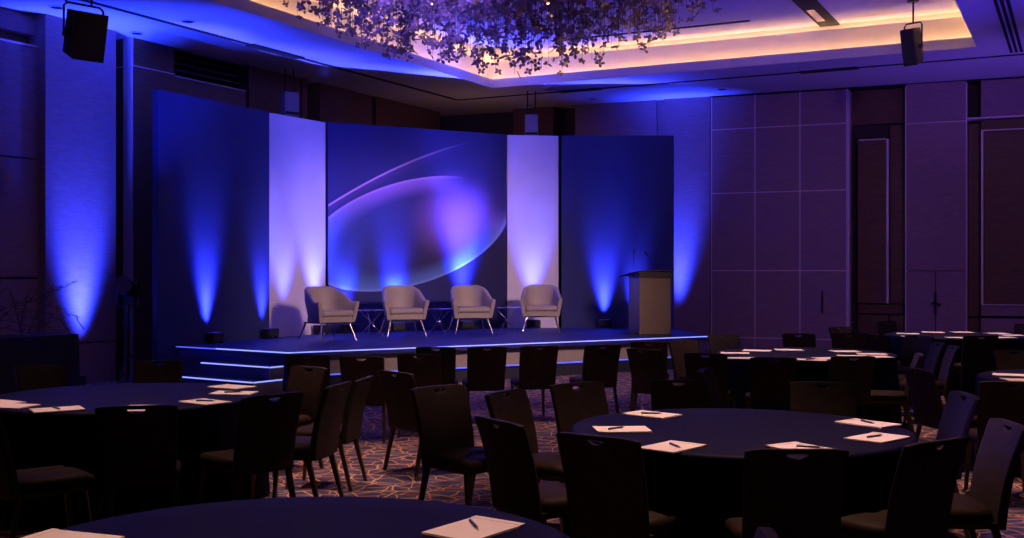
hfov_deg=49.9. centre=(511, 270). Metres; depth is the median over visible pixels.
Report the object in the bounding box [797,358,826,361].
pad
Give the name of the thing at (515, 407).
banquet chair
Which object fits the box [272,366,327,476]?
banquet chair
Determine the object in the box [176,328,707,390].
stage
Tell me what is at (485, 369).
banquet chair
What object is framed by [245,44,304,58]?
grille
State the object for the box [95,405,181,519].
banquet chair
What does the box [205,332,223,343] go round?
uplight
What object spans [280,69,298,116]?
loudspeaker
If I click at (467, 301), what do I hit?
armchair
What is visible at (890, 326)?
banquet chair
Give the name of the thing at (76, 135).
wall
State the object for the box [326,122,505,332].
screen
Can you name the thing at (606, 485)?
banquet chair
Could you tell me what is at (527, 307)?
seat cushion
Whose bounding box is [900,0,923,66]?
loudspeaker
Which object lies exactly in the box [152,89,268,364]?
backdrop panel
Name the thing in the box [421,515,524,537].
pad
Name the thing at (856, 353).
pad
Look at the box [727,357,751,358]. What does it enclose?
pad
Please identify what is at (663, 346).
banquet chair
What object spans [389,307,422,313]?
seat cushion
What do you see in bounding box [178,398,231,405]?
pad
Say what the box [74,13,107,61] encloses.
grille
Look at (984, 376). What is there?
round banquet table
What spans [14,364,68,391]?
banquet chair
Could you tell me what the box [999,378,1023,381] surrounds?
pad
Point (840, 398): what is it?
banquet chair
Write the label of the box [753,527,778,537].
banquet chair
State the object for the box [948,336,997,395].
banquet chair
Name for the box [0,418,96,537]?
banquet chair
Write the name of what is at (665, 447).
pad
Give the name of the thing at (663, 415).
pad
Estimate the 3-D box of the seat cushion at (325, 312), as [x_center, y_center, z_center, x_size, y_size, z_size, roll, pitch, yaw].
[-2.887,0.662,17.324,0.570,0.095,0.585,0,0,-42]
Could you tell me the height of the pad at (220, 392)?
0.009 m
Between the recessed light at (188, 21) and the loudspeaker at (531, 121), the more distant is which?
the loudspeaker at (531, 121)
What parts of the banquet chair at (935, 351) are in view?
seat, backrest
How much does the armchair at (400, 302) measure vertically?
0.849 m
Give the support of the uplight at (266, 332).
on the stage
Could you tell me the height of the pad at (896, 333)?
0.009 m
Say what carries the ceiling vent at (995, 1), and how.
in the ceiling
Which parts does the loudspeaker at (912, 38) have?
rod, ceiling plate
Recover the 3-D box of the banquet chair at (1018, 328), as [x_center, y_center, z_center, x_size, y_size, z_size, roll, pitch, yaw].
[7.728,1.225,16.723,0.593,0.831,0.437,0,0,-38]
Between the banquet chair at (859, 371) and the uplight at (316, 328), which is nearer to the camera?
the banquet chair at (859, 371)
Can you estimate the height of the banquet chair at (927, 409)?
0.831 m
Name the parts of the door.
handle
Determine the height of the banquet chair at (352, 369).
0.831 m
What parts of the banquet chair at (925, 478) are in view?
seat frame, seat, backrest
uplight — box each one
[80,375,85,384]
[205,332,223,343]
[262,328,278,338]
[313,325,329,334]
[340,324,355,333]
[390,322,405,331]
[459,321,473,329]
[526,319,540,327]
[598,319,611,327]
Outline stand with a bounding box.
[114,276,139,383]
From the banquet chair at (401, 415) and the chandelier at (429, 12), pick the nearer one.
the banquet chair at (401, 415)
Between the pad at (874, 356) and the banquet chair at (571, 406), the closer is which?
the banquet chair at (571, 406)
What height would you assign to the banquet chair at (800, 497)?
0.870 m
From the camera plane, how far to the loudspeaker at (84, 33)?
13.26 m
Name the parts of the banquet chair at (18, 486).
backrest, leg, seat, seat frame, leg, leg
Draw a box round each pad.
[0,399,26,404]
[0,403,40,408]
[21,528,124,537]
[29,405,84,412]
[127,405,144,411]
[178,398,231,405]
[207,384,256,389]
[209,390,258,394]
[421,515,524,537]
[592,426,652,432]
[621,410,681,418]
[641,440,706,453]
[720,352,748,353]
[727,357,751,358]
[742,349,771,351]
[765,441,833,454]
[774,349,803,350]
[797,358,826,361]
[811,357,830,359]
[828,350,859,352]
[834,418,901,428]
[836,355,865,355]
[844,432,910,443]
[856,353,887,354]
[874,356,894,357]
[896,333,919,334]
[992,373,1023,376]
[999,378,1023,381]
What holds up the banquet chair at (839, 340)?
on the floor
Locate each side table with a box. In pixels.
[358,309,384,335]
[428,308,452,334]
[494,306,520,331]
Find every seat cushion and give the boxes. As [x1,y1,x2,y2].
[322,309,352,316]
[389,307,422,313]
[457,306,489,312]
[525,305,556,310]
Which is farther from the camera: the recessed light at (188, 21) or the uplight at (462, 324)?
the uplight at (462, 324)
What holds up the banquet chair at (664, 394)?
on the floor
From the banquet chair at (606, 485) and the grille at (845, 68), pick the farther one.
the grille at (845, 68)
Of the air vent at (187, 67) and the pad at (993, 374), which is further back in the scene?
the air vent at (187, 67)
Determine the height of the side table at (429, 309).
0.450 m
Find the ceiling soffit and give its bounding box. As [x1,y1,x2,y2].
[80,0,1023,100]
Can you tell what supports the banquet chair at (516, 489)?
on the floor
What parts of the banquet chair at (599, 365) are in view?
seat, backrest, leg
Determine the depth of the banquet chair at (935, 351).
12.46 m
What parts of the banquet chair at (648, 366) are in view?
leg, backrest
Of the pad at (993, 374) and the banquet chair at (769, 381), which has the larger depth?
the banquet chair at (769, 381)
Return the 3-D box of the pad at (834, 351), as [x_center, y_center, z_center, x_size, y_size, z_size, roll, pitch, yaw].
[3.660,0.883,12.089,0.304,0.009,0.219,0,0,-2]
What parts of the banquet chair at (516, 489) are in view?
backrest, leg, seat, seat frame, leg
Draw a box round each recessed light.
[48,5,65,9]
[129,31,144,34]
[180,19,195,23]
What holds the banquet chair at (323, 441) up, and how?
on the floor
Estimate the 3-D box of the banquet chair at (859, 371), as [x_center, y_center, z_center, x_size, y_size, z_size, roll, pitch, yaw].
[3.234,1.225,10.748,0.437,0.831,0.592,0,0,-4]
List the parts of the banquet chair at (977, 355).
leg, seat, leg, backrest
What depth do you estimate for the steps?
14.78 m
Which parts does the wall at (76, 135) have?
recess panel, wall panel, wall panel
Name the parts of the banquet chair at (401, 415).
leg, backrest, leg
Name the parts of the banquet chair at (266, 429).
leg, seat frame, seat, leg, leg, backrest, leg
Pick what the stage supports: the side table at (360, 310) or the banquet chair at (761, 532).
the side table at (360, 310)
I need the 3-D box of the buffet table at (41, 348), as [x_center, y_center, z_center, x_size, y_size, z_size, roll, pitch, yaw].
[-6.905,1.235,13.370,0.841,0.790,3.514,0,0,28]
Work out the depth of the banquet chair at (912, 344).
13.78 m
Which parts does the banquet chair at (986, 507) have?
seat frame, seat, leg, leg, backrest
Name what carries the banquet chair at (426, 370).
on the floor
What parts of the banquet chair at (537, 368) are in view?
seat, backrest, leg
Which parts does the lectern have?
panel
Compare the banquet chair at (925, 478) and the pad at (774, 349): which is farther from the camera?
the pad at (774, 349)
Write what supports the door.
in the wall at (802, 211)
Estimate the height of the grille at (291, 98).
0.351 m
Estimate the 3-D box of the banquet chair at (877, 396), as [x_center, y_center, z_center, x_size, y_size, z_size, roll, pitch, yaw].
[3.731,1.225,10.830,0.592,0.831,0.437,0,0,15]
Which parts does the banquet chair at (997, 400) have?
leg, seat, leg, backrest, leg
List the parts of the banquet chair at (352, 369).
leg, backrest, leg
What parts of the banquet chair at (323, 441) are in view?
leg, seat frame, seat, leg, backrest, leg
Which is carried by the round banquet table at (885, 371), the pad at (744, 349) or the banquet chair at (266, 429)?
the pad at (744, 349)
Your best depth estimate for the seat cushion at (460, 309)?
18.75 m
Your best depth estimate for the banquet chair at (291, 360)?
10.64 m
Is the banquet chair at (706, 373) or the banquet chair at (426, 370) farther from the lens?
the banquet chair at (426, 370)
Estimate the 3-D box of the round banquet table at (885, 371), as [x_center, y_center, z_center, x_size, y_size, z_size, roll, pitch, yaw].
[3.185,1.259,11.943,2.004,0.738,2.017,0,0,38]
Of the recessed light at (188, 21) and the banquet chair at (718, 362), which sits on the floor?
the banquet chair at (718, 362)
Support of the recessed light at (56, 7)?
in the ceiling
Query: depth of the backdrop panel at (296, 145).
18.61 m
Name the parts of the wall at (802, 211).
wall panel, wall panel, wall panel, door handle, cornice, recess panel, recess panel, wall panel, recess panel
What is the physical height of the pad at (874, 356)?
0.009 m
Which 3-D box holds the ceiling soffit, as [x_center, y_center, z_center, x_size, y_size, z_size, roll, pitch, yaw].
[-2.026,-3.600,15.613,27.496,0.020,12.881,0,0,-26]
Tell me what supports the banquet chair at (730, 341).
on the floor
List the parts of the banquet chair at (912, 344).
seat, backrest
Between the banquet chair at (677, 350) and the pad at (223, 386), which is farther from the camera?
the banquet chair at (677, 350)
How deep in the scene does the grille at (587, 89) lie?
21.88 m
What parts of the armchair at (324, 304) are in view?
leg, leg, under frame, seat, leg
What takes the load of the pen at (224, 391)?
on the pad at (220, 392)
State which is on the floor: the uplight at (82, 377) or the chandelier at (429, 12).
the uplight at (82, 377)
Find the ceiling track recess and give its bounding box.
[792,0,839,26]
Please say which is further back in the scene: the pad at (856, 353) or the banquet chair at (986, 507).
the pad at (856, 353)
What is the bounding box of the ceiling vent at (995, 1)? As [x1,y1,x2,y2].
[993,0,1022,52]
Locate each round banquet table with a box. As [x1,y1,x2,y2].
[0,383,269,531]
[59,496,570,537]
[567,408,917,537]
[716,347,901,427]
[884,331,1023,394]
[970,369,1023,476]
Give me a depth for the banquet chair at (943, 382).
11.82 m
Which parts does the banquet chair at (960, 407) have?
backrest, leg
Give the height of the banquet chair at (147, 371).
0.831 m
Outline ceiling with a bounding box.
[0,0,1023,116]
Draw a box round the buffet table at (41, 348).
[0,332,80,393]
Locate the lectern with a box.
[619,249,673,335]
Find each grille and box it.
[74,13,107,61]
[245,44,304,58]
[285,92,298,111]
[525,115,537,132]
[558,88,601,92]
[799,66,858,73]
[900,30,916,65]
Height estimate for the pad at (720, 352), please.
0.009 m
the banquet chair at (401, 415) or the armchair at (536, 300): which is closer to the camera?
the banquet chair at (401, 415)
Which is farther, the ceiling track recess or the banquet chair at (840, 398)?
the ceiling track recess
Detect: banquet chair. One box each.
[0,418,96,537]
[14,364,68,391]
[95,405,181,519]
[133,360,182,382]
[196,392,303,503]
[248,381,351,498]
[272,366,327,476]
[285,355,329,396]
[285,376,373,491]
[339,356,390,443]
[378,370,420,476]
[397,354,441,437]
[410,384,487,505]
[416,347,457,384]
[462,347,506,398]
[474,416,568,534]
[484,388,564,482]
[510,346,558,420]
[549,381,608,452]
[556,432,680,537]
[569,345,620,412]
[626,348,683,410]
[630,342,668,410]
[649,379,707,409]
[668,340,699,378]
[684,353,735,407]
[697,367,722,407]
[707,334,739,352]
[724,448,848,537]
[745,357,796,410]
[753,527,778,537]
[782,333,815,346]
[789,381,856,417]
[828,326,851,340]
[828,356,874,419]
[832,333,865,349]
[840,437,969,537]
[862,353,922,433]
[876,321,897,334]
[898,335,933,405]
[898,342,944,380]
[899,345,959,423]
[903,367,976,462]
[936,391,979,537]
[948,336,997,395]
[949,418,1023,537]
[964,381,1023,491]
[993,350,1023,369]
[1013,323,1023,334]
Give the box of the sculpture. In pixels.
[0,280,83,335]
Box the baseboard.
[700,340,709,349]
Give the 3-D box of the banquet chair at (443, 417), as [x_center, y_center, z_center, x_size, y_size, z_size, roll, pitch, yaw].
[-0.312,1.205,7.181,0.458,0.870,0.620,0,0,-42]
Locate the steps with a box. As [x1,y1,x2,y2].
[182,361,283,394]
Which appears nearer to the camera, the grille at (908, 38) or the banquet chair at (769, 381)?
the banquet chair at (769, 381)
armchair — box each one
[298,286,358,341]
[379,285,428,336]
[447,285,495,334]
[520,284,561,332]
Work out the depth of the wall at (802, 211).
21.81 m
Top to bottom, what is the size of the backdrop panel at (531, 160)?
4.250 m
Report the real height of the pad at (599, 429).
0.009 m
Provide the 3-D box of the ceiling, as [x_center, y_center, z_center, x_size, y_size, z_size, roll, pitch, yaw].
[-0.728,-3.950,6.902,21.442,0.680,36.576,0,0,28]
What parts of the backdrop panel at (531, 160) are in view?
frame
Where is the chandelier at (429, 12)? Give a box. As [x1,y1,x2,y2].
[282,0,721,78]
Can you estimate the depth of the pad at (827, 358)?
11.18 m
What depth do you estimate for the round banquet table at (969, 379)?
14.53 m
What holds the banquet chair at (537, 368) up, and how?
on the floor
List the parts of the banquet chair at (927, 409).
leg, backrest, seat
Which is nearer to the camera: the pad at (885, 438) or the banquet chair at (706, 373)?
the pad at (885, 438)
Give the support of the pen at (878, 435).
on the pad at (885, 438)
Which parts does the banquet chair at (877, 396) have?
leg, seat frame, seat, leg, leg, backrest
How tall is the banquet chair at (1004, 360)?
0.831 m
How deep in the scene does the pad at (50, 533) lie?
3.66 m
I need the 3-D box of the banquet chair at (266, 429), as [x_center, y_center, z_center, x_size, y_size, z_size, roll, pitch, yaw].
[-1.692,1.205,7.091,0.620,0.870,0.458,0,0,44]
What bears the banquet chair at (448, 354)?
on the floor
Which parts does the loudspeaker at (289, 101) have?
rod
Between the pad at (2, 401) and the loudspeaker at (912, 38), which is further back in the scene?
the loudspeaker at (912, 38)
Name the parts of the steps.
panel, panel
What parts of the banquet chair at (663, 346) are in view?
leg, backrest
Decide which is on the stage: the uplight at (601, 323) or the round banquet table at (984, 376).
the uplight at (601, 323)
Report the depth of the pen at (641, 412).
6.78 m
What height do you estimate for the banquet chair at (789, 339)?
0.831 m
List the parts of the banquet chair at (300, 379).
seat, backrest, leg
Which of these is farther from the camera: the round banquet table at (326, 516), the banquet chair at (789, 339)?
the banquet chair at (789, 339)
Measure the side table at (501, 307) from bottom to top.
0.450 m
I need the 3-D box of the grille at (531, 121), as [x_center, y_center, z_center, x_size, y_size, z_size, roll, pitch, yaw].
[0.390,-2.941,21.996,0.244,0.353,0.010,0,0,0]
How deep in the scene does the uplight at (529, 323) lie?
20.91 m
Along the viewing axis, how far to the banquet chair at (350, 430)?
8.26 m
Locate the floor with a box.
[0,350,1023,537]
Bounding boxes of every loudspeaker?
[62,0,108,62]
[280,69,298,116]
[525,91,537,134]
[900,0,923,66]
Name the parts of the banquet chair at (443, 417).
leg, backrest, seat, seat frame, leg, leg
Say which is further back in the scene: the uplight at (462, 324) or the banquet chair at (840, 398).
the uplight at (462, 324)
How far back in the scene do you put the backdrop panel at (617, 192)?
21.19 m
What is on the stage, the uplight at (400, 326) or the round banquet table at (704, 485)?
the uplight at (400, 326)
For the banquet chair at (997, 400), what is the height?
0.870 m
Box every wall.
[0,7,439,382]
[440,76,1023,347]
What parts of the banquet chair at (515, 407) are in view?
backrest, seat, seat frame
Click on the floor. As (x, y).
(398, 481)
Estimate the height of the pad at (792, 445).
0.009 m
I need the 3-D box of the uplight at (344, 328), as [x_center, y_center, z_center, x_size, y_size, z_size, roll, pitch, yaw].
[-2.867,1.008,19.284,0.266,0.163,0.170,0,0,-29]
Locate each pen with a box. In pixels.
[224,391,242,392]
[469,518,478,528]
[608,426,624,429]
[641,412,660,413]
[796,444,823,447]
[867,434,881,437]
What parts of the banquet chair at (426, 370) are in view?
backrest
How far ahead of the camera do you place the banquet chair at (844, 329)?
15.96 m
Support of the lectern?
on the stage
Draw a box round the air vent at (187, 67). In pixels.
[174,50,239,85]
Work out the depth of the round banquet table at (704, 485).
5.48 m
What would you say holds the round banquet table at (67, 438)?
on the floor
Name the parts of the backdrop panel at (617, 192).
frame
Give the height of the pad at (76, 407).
0.009 m
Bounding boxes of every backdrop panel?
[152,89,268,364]
[269,113,324,337]
[506,135,557,327]
[561,136,673,328]
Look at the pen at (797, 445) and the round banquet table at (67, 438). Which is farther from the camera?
the round banquet table at (67, 438)
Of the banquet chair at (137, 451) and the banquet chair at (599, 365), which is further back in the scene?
the banquet chair at (599, 365)
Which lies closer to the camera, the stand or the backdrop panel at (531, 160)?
the stand
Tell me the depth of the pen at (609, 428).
6.13 m
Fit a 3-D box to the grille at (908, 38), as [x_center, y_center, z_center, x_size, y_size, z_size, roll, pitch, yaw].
[6.256,-3.526,17.368,0.123,0.524,0.221,0,0,-40]
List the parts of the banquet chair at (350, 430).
leg, seat, leg, backrest, leg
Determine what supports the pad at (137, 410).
on the round banquet table at (67, 438)
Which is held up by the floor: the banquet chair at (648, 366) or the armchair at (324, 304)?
the banquet chair at (648, 366)
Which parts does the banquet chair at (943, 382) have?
seat, leg, backrest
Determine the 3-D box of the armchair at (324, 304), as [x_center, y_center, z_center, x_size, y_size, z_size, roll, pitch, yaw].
[-2.913,0.669,17.353,0.754,0.849,0.688,0,0,-42]
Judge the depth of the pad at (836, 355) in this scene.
11.47 m
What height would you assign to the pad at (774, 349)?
0.009 m
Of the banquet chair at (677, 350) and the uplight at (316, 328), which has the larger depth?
the uplight at (316, 328)
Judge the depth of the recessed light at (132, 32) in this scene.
16.68 m
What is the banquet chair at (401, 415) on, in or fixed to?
on the floor
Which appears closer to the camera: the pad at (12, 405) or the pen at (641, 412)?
the pen at (641, 412)
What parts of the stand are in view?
leg, leg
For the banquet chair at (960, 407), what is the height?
0.870 m
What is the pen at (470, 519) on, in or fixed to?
on the pad at (488, 527)
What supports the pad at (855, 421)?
on the round banquet table at (704, 485)
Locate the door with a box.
[906,271,965,331]

